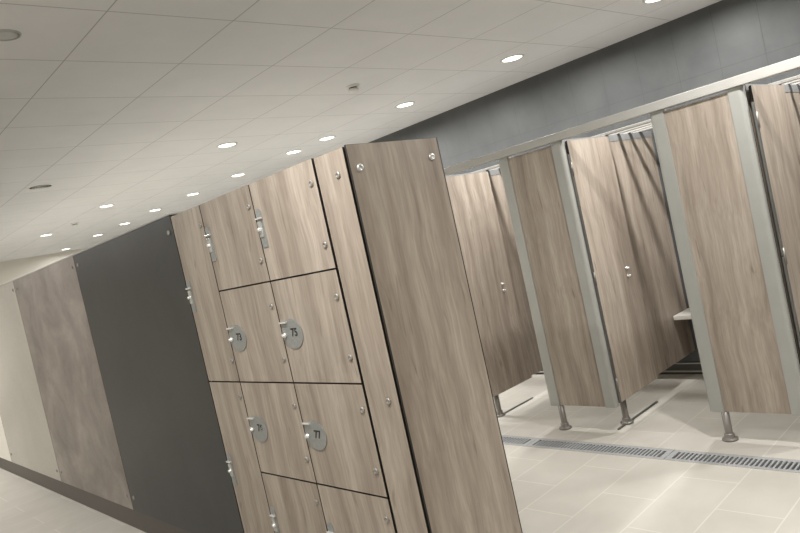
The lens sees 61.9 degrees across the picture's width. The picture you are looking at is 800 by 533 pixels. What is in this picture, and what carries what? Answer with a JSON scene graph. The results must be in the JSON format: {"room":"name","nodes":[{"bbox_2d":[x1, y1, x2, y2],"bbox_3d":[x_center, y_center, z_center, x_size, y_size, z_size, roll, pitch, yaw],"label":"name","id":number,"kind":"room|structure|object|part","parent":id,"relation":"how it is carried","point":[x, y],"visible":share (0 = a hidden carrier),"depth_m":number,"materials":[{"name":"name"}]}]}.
{"room":"changing room","nodes":[
{"label":"changing room","id":0,"kind":"room"},
{"bbox_2d":[0,248,85,284],"bbox_3d":[-8.122,1.551,11.440,7.220,3.000,0.120,-14,3,-43],"label":"wall","id":1,"kind":"structure","parent":0,"point":[10,270],"depth_m":12.58,"materials":[{"name":"paint"}]},
{"bbox_2d":[0,0,720,261],"bbox_3d":[-2.854,-0.857,5.274,7.220,0.100,16.550,-14,3,-43],"label":"ceiling","id":2,"kind":"structure","parent":0,"point":[128,105],"depth_m":4.54,"materials":[{"name":"tile"}]},
{"bbox_2d":[0,29,21,40],"bbox_3d":[-1.661,-0.970,2.801,0.128,0.006,0.128,-14,3,-43],"label":"ceiling speaker","id":3,"kind":"object","parent":2,"relation":"attached to","point":[5,34],"visible":1,"depth_m":2.80},
{"bbox_2d":[25,184,54,189],"bbox_3d":[-3.324,-0.735,6.168,0.250,0.005,0.250,-14,3,-43],"label":"ceiling vent","id":4,"kind":"object","parent":2,"relation":"in","point":[41,186],"visible":1,"depth_m":6.15,"materials":[{"name":"white plastic"}]},
{"bbox_2d":[98,204,113,207],"bbox_3d":[-3.636,-0.747,8.258,0.192,0.006,0.192,-14,3,-43],"label":"recessed light","id":5,"kind":"object","parent":2,"relation":"in","point":[109,205],"visible":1,"depth_m":8.25,"materials":[{"name":"white"}]},
{"bbox_2d":[216,142,236,147],"bbox_3d":[-1.591,-1.116,6.135,0.192,0.006,0.192,-14,3,-43],"label":"recessed light","id":6,"kind":"object","parent":2,"relation":"in","point":[229,144],"visible":1,"depth_m":6.12,"materials":[{"name":"white"}]},
{"bbox_2d":[230,173,245,176],"bbox_3d":[-1.969,-1.110,8.108,0.192,0.006,0.192,-14,3,-43],"label":"recessed light","id":7,"kind":"object","parent":2,"relation":"in","point":[240,174],"visible":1,"depth_m":8.10,"materials":[{"name":"white"}]},
{"bbox_2d":[285,150,301,153],"bbox_3d":[-1.169,-1.256,7.320,0.192,0.006,0.192,-14,3,-43],"label":"recessed light","id":8,"kind":"object","parent":2,"relation":"in","point":[293,151],"visible":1,"depth_m":7.31,"materials":[{"name":"white"}]},
{"bbox_2d":[318,136,335,140],"bbox_3d":[-0.759,-1.331,6.929,0.192,0.006,0.192,-14,3,-43],"label":"recessed light","id":9,"kind":"object","parent":2,"relation":"in","point":[327,137],"visible":1,"depth_m":6.92,"materials":[{"name":"white"}]},
{"bbox_2d":[346,84,358,92],"bbox_3d":[-0.349,-1.324,4.970,0.100,0.046,0.100,-14,3,-43],"label":"smoke detector","id":10,"kind":"object","parent":2,"relation":"attached to","point":[352,88],"visible":1,"depth_m":4.94,"materials":[{"name":"white plastic"}]},
{"bbox_2d":[395,101,414,107],"bbox_3d":[0.045,-1.476,6.092,0.192,0.006,0.192,-14,3,-43],"label":"recessed light","id":11,"kind":"object","parent":2,"relation":"in","point":[406,104],"visible":1,"depth_m":6.09,"materials":[{"name":"white"}]},
{"bbox_2d":[500,54,523,62],"bbox_3d":[0.876,-1.625,5.211,0.192,0.006,0.192,-14,3,-43],"label":"recessed light","id":12,"kind":"object","parent":2,"relation":"in","point":[515,57],"visible":1,"depth_m":5.21,"materials":[{"name":"white"}]},
{"bbox_2d":[642,0,660,3],"bbox_3d":[1.703,-1.776,4.408,0.192,0.006,0.192,-14,3,-43],"label":"recessed light","id":13,"kind":"object","parent":2,"relation":"in","point":[644,1],"visible":1,"depth_m":4.46,"materials":[{"name":"white plastic"}]},
{"bbox_2d":[0,374,799,532],"bbox_3d":[-2.229,1.972,5.385,7.220,0.100,16.550,-14,3,-43],"label":"floor","id":14,"kind":"structure","parent":0,"point":[555,490],"depth_m":4.02,"materials":[{"name":"beige tile"}]},
{"bbox_2d":[171,205,274,532],"bbox_3d":[-0.703,0.645,3.529,0.503,1.974,0.330,-14,3,-43],"label":"lockers","id":15,"kind":"object","parent":14,"relation":"on","point":[203,291],"visible":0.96,"depth_m":3.36,"materials":[{"name":"laminate"}]},
{"bbox_3d":[-1.080,0.153,3.449,0.004,0.168,0.042,-14,3,-43],"label":"latch plate","id":16,"kind":"part","parent":15,"relation":"part of","materials":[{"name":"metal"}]},
{"bbox_3d":[-0.981,0.150,3.356,0.013,0.876,0.323,-14,3,-43],"label":"door","id":17,"kind":"part","parent":15,"relation":"part of","materials":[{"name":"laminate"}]},
{"bbox_3d":[-0.880,1.058,3.485,0.004,0.168,0.042,-14,3,-43],"label":"latch plate","id":18,"kind":"part","parent":15,"relation":"part of","materials":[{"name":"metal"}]},
{"bbox_3d":[-0.783,1.042,3.391,0.013,0.938,0.323,-14,3,-43],"label":"door","id":19,"kind":"part","parent":15,"relation":"part of","materials":[{"name":"laminate"}]},
{"bbox_2d":[199,185,327,532],"bbox_3d":[-0.434,0.597,3.235,0.503,1.974,0.473,-14,3,-43],"label":"lockers","id":20,"kind":"object","parent":14,"relation":"on","point":[235,246],"visible":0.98,"depth_m":3.06,"materials":[{"name":"laminate"}]},
{"bbox_3d":[-0.908,-0.108,3.199,0.004,0.168,0.042,-14,3,-43],"label":"latch plate","id":21,"kind":"part","parent":20,"relation":"part of","materials":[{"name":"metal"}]},
{"bbox_3d":[-0.760,-0.119,3.053,0.013,0.423,0.466,-14,3,-43],"label":"door","id":22,"kind":"part","parent":20,"relation":"part of","materials":[{"name":"laminate"}]},
{"bbox_3d":[-0.665,0.312,3.070,0.013,0.446,0.466,-14,3,-43],"label":"door","id":23,"kind":"part","parent":20,"relation":"part of","materials":[{"name":"laminate"}]},
{"bbox_3d":[-0.607,1.253,3.252,0.004,0.168,0.042,-14,3,-43],"label":"latch plate","id":24,"kind":"part","parent":20,"relation":"part of","materials":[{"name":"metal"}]},
{"bbox_3d":[-0.567,0.755,3.088,0.013,0.448,0.466,-14,3,-43],"label":"door","id":25,"kind":"part","parent":20,"relation":"part of","materials":[{"name":"laminate"}]},
{"bbox_3d":[-0.466,1.216,3.106,0.013,0.483,0.466,-14,3,-43],"label":"door","id":26,"kind":"part","parent":20,"relation":"part of","materials":[{"name":"laminate"}]},
{"bbox_2d":[249,158,397,532],"bbox_3d":[-0.117,0.540,2.888,0.503,1.974,0.475,-14,3,-43],"label":"lockers","id":27,"kind":"object","parent":14,"relation":"on","point":[293,228],"visible":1,"depth_m":2.70,"materials":[{"name":"laminate"}]},
{"bbox_3d":[-0.591,-0.165,2.852,0.004,0.168,0.042,-14,3,-43],"label":"latch plate","id":28,"kind":"part","parent":27,"relation":"part of","materials":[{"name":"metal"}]},
{"bbox_3d":[-0.443,-0.175,2.706,0.013,0.423,0.468,-14,3,-43],"label":"door","id":29,"kind":"part","parent":27,"relation":"part of","materials":[{"name":"laminate"}]},
{"bbox_3d":[-0.348,0.256,2.723,0.013,0.446,0.468,-14,3,-43],"label":"door","id":30,"kind":"part","parent":27,"relation":"part of","materials":[{"name":"laminate"}]},
{"bbox_3d":[-0.291,1.196,2.905,0.004,0.168,0.042,-14,3,-43],"label":"latch plate","id":31,"kind":"part","parent":27,"relation":"part of","materials":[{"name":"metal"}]},
{"bbox_3d":[-0.250,0.698,2.740,0.013,0.448,0.468,-14,3,-43],"label":"door","id":32,"kind":"part","parent":27,"relation":"part of","materials":[{"name":"laminate"}]},
{"bbox_3d":[-0.148,1.159,2.758,0.013,0.483,0.468,-14,3,-43],"label":"door","id":33,"kind":"part","parent":27,"relation":"part of","materials":[{"name":"laminate"}]},
{"bbox_2d":[314,147,429,532],"bbox_3d":[-0.049,0.543,2.495,0.037,1.970,0.187,-14,3,-43],"label":"filler panel","id":34,"kind":"object","parent":14,"relation":"on","point":[332,168],"visible":1,"depth_m":2.47,"materials":[{"name":"laminate"}]},
{"bbox_2d":[344,138,522,532],"bbox_3d":[0.190,0.485,2.574,0.484,1.974,0.016,-14,3,-43],"label":"end panel","id":35,"kind":"object","parent":14,"relation":"on","point":[401,191],"visible":1,"depth_m":2.55,"materials":[{"name":"laminate"}]},
{"bbox_2d":[445,169,542,416],"bbox_3d":[0.987,0.154,5.857,1.300,2.026,0.092,-14,3,-43],"label":"wall","id":36,"kind":"structure","parent":14,"relation":"on","point":[497,186],"depth_m":5.85,"materials":[{"name":"laminate"}]},
{"bbox_2d":[504,397,532,412],"bbox_3d":[0.949,1.204,5.643,0.600,0.008,0.016,-14,3,-43],"label":"floor strip","id":37,"kind":"object","parent":14,"relation":"on","point":[531,397],"visible":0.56,"depth_m":5.71,"materials":[{"name":"metal"}]},
{"bbox_2d":[502,435,537,445],"bbox_3d":[0.598,1.313,5.104,0.152,0.013,1.006,-14,3,-43],"label":"drain grate","id":38,"kind":"object","parent":14,"relation":"in","point":[513,440],"visible":0.26,"depth_m":4.83,"materials":[{"name":"metal"}]},
{"bbox_2d":[498,140,618,429],"bbox_3d":[1.116,0.174,4.696,0.092,2.019,0.540,-14,3,-43],"label":"partition panel","id":39,"kind":"object","parent":14,"relation":"on","point":[538,185],"visible":1,"depth_m":4.66,"materials":[{"name":"laminate"}]},
{"bbox_3d":[0.948,0.115,4.860,0.045,1.844,0.088,-14,3,-43],"label":"edge post","id":40,"kind":"part","parent":39,"relation":"part of","materials":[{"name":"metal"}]},
{"bbox_3d":[1.254,0.060,4.524,0.045,1.844,0.076,-14,3,-43],"label":"edge post","id":41,"kind":"part","parent":39,"relation":"part of","materials":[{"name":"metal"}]},
{"bbox_2d":[565,137,657,402],"bbox_3d":[1.513,-0.010,4.699,0.584,1.817,0.040,-14,3,-43],"label":"door","id":42,"kind":"structure","parent":39,"relation":"attached to","point":[590,160],"depth_m":4.68,"materials":[{"name":"laminate"}]},
{"bbox_2d":[527,438,673,458],"bbox_3d":[1.275,1.192,4.364,0.152,0.013,1.006,-14,3,-43],"label":"drain grate","id":43,"kind":"object","parent":14,"relation":"in","point":[656,453],"visible":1,"depth_m":4.32,"materials":[{"name":"metal"}]},
{"bbox_2d":[564,131,694,424],"bbox_3d":[1.755,0.017,5.015,1.300,2.026,0.092,-14,3,-43],"label":"wall","id":44,"kind":"structure","parent":14,"relation":"on","point":[634,158],"depth_m":5.17,"materials":[{"name":"laminate"}]},
{"bbox_2d":[471,75,799,172],"bbox_3d":[1.762,-1.019,4.639,0.042,0.020,8.200,-14,3,-43],"label":"bar","id":45,"kind":"object","parent":44,"relation":"on","point":[790,79],"visible":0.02,"depth_m":4.74,"materials":[{"name":"metal"}]},
{"bbox_2d":[491,79,799,169],"bbox_3d":[1.885,-1.051,4.757,0.042,0.020,8.200,-14,3,-43],"label":"bar","id":46,"kind":"object","parent":44,"relation":"on","point":[797,80],"visible":0.02,"depth_m":4.88,"materials":[{"name":"metal"}]},
{"bbox_2d":[621,82,799,133],"bbox_3d":[2.008,-1.083,4.875,0.042,0.020,8.200,-14,3,-43],"label":"bar","id":47,"kind":"object","parent":44,"relation":"on","point":[796,83],"visible":0.02,"depth_m":5.05,"materials":[{"name":"metal"}]},
{"bbox_2d":[632,84,799,132],"bbox_3d":[2.131,-1.114,4.992,0.042,0.020,8.200,-14,3,-43],"label":"bar","id":48,"kind":"object","parent":44,"relation":"on","point":[798,84],"visible":0.02,"depth_m":5.21,"materials":[{"name":"metal"}]},
{"bbox_2d":[617,401,657,429],"bbox_3d":[1.718,1.068,4.801,0.600,0.008,0.016,-14,3,-43],"label":"floor strip","id":49,"kind":"object","parent":14,"relation":"on","point":[655,402],"visible":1,"depth_m":4.82,"materials":[{"name":"metal"}]},
{"bbox_2d":[505,435,799,472],"bbox_3d":[-0.854,1.595,6.701,0.158,0.062,16.550,-14,3,-43],"label":"trim","id":50,"kind":"structure","parent":14,"relation":"in","point":[505,435],"depth_m":3.94,"materials":[{"name":"metal"}]},
{"bbox_2d":[650,85,799,441],"bbox_3d":[1.894,0.035,3.844,0.092,2.019,0.532,-14,3,-43],"label":"partition panel","id":51,"kind":"object","parent":14,"relation":"on","point":[707,149],"visible":1,"depth_m":3.81,"materials":[{"name":"laminate"}]},
{"bbox_2d":[444,56,799,175],"bbox_3d":[1.296,-0.909,4.196,0.050,0.054,8.200,-14,3,-43],"label":"header rail","id":52,"kind":"object","parent":51,"relation":"on","point":[793,63],"visible":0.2,"depth_m":4.00,"materials":[{"name":"metal"}]},
{"bbox_3d":[1.729,-0.024,4.005,0.045,1.844,0.088,-14,3,-43],"label":"edge post","id":53,"kind":"part","parent":51,"relation":"part of","materials":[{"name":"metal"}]},
{"bbox_3d":[2.030,-0.078,3.675,0.045,1.844,0.076,-14,3,-43],"label":"edge post","id":54,"kind":"part","parent":51,"relation":"part of","materials":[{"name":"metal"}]},
{"bbox_2d":[748,85,799,346],"bbox_3d":[2.299,-0.150,3.839,0.584,1.817,0.040,-14,3,-43],"label":"door","id":55,"kind":"structure","parent":51,"relation":"attached to","point":[769,103],"depth_m":3.76,"materials":[{"name":"laminate"}]},
{"bbox_2d":[665,450,799,471],"bbox_3d":[1.951,1.072,3.623,0.152,0.013,1.006,-14,3,-43],"label":"drain grate","id":56,"kind":"object","parent":14,"relation":"in","point":[689,456],"visible":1,"depth_m":3.72,"materials":[{"name":"metal"}]},
{"bbox_2d":[744,84,799,362],"bbox_3d":[2.541,-0.123,4.155,1.300,2.026,0.092,-14,3,-43],"label":"wall","id":57,"kind":"structure","parent":14,"relation":"on","point":[792,91],"depth_m":3.71,"materials":[{"name":"laminate"}]},
{"bbox_3d":[0.348,0.311,5.538,0.092,2.019,0.576,-14,3,-43],"label":"pilaster","id":58,"kind":"object","parent":14,"relation":"on","visible":0},
{"bbox_2d":[446,172,531,396],"bbox_3d":[0.744,0.127,5.541,0.584,1.817,0.040,-14,3,-43],"label":"door","id":59,"kind":"structure","parent":58,"relation":"attached to","point":[471,195],"depth_m":5.55,"materials":[{"name":"laminate"}]},
{"bbox_2d":[369,0,799,361],"bbox_3d":[0.067,-0.117,7.821,0.120,3.000,16.550,-14,3,-43],"label":"wall","id":60,"kind":"structure","parent":0,"point":[721,40],"depth_m":5.46,"materials":[{"name":"grey paint"}]},
{"bbox_2d":[535,361,702,373],"bbox_3d":[0.305,1.214,7.822,0.030,0.100,16.550,-14,3,-43],"label":"baseboard","id":61,"kind":"structure","parent":60,"relation":"attached to","point":[675,366],"depth_m":5.56,"materials":[{"name":"grey metal"}]},
{"bbox_2d":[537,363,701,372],"bbox_3d":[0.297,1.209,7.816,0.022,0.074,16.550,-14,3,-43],"label":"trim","id":62,"kind":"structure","parent":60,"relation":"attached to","point":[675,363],"depth_m":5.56,"materials":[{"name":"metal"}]},
{"bbox_2d":[673,308,691,319],"bbox_3d":[2.661,0.461,4.959,0.288,0.332,1.107,-14,3,-43],"label":"bench","id":63,"kind":"object","parent":60,"relation":"attached to","point":[685,314],"visible":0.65,"depth_m":5.23,"materials":[{"name":"white laminate"}]},
{"bbox_3d":[-3.145,1.078,6.230,0.467,1.975,6.997,-14,3,-43],"label":"wall","id":64,"kind":"structure","parent":0,"visible":0},
{"bbox_2d":[0,415,11,461],"bbox_3d":[-5.064,1.355,7.956,0.013,1.840,1.824,-14,3,-43],"label":"wall panel","id":65,"kind":"object","parent":64,"relation":"attached to","point":[4,450],"visible":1,"depth_m":7.42,"materials":[{"name":"laminate"}]},
{"bbox_2d":[0,281,61,481],"bbox_3d":[-3.839,1.137,6.611,0.020,1.840,1.829,-14,3,-43],"label":"wall panel","id":66,"kind":"object","parent":64,"relation":"attached to","point":[25,425],"visible":1,"depth_m":6.37,"materials":[{"name":"laminate"}]},
{"bbox_2d":[13,256,133,509],"bbox_3d":[-2.652,0.926,5.311,0.020,1.840,1.704,-14,3,-43],"label":"wall panel","id":67,"kind":"object","parent":64,"relation":"attached to","point":[50,298],"visible":1,"depth_m":5.20,"materials":[{"name":"brown stone"}]},
{"bbox_2d":[0,211,183,286],"bbox_3d":[-3.367,0.100,6.186,0.488,0.010,6.997,-14,3,-43],"label":"trim","id":68,"kind":"structure","parent":64,"relation":"on","point":[174,213],"depth_m":4.17,"materials":[{"name":"paint"}]},
{"bbox_2d":[0,457,190,532],"bbox_3d":[-3.118,2.017,6.102,0.010,0.142,6.997,-14,3,-43],"label":"trim","id":69,"kind":"structure","parent":64,"relation":"attached to","point":[143,522],"depth_m":5.35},
{"bbox_2d":[73,215,243,532],"bbox_3d":[-1.537,0.727,4.090,0.020,1.840,1.616,-14,3,-43],"label":"wall panel","id":70,"kind":"object","parent":64,"relation":"attached to","point":[133,285],"visible":1,"depth_m":3.97,"materials":[{"name":"laminate"}]}
]}

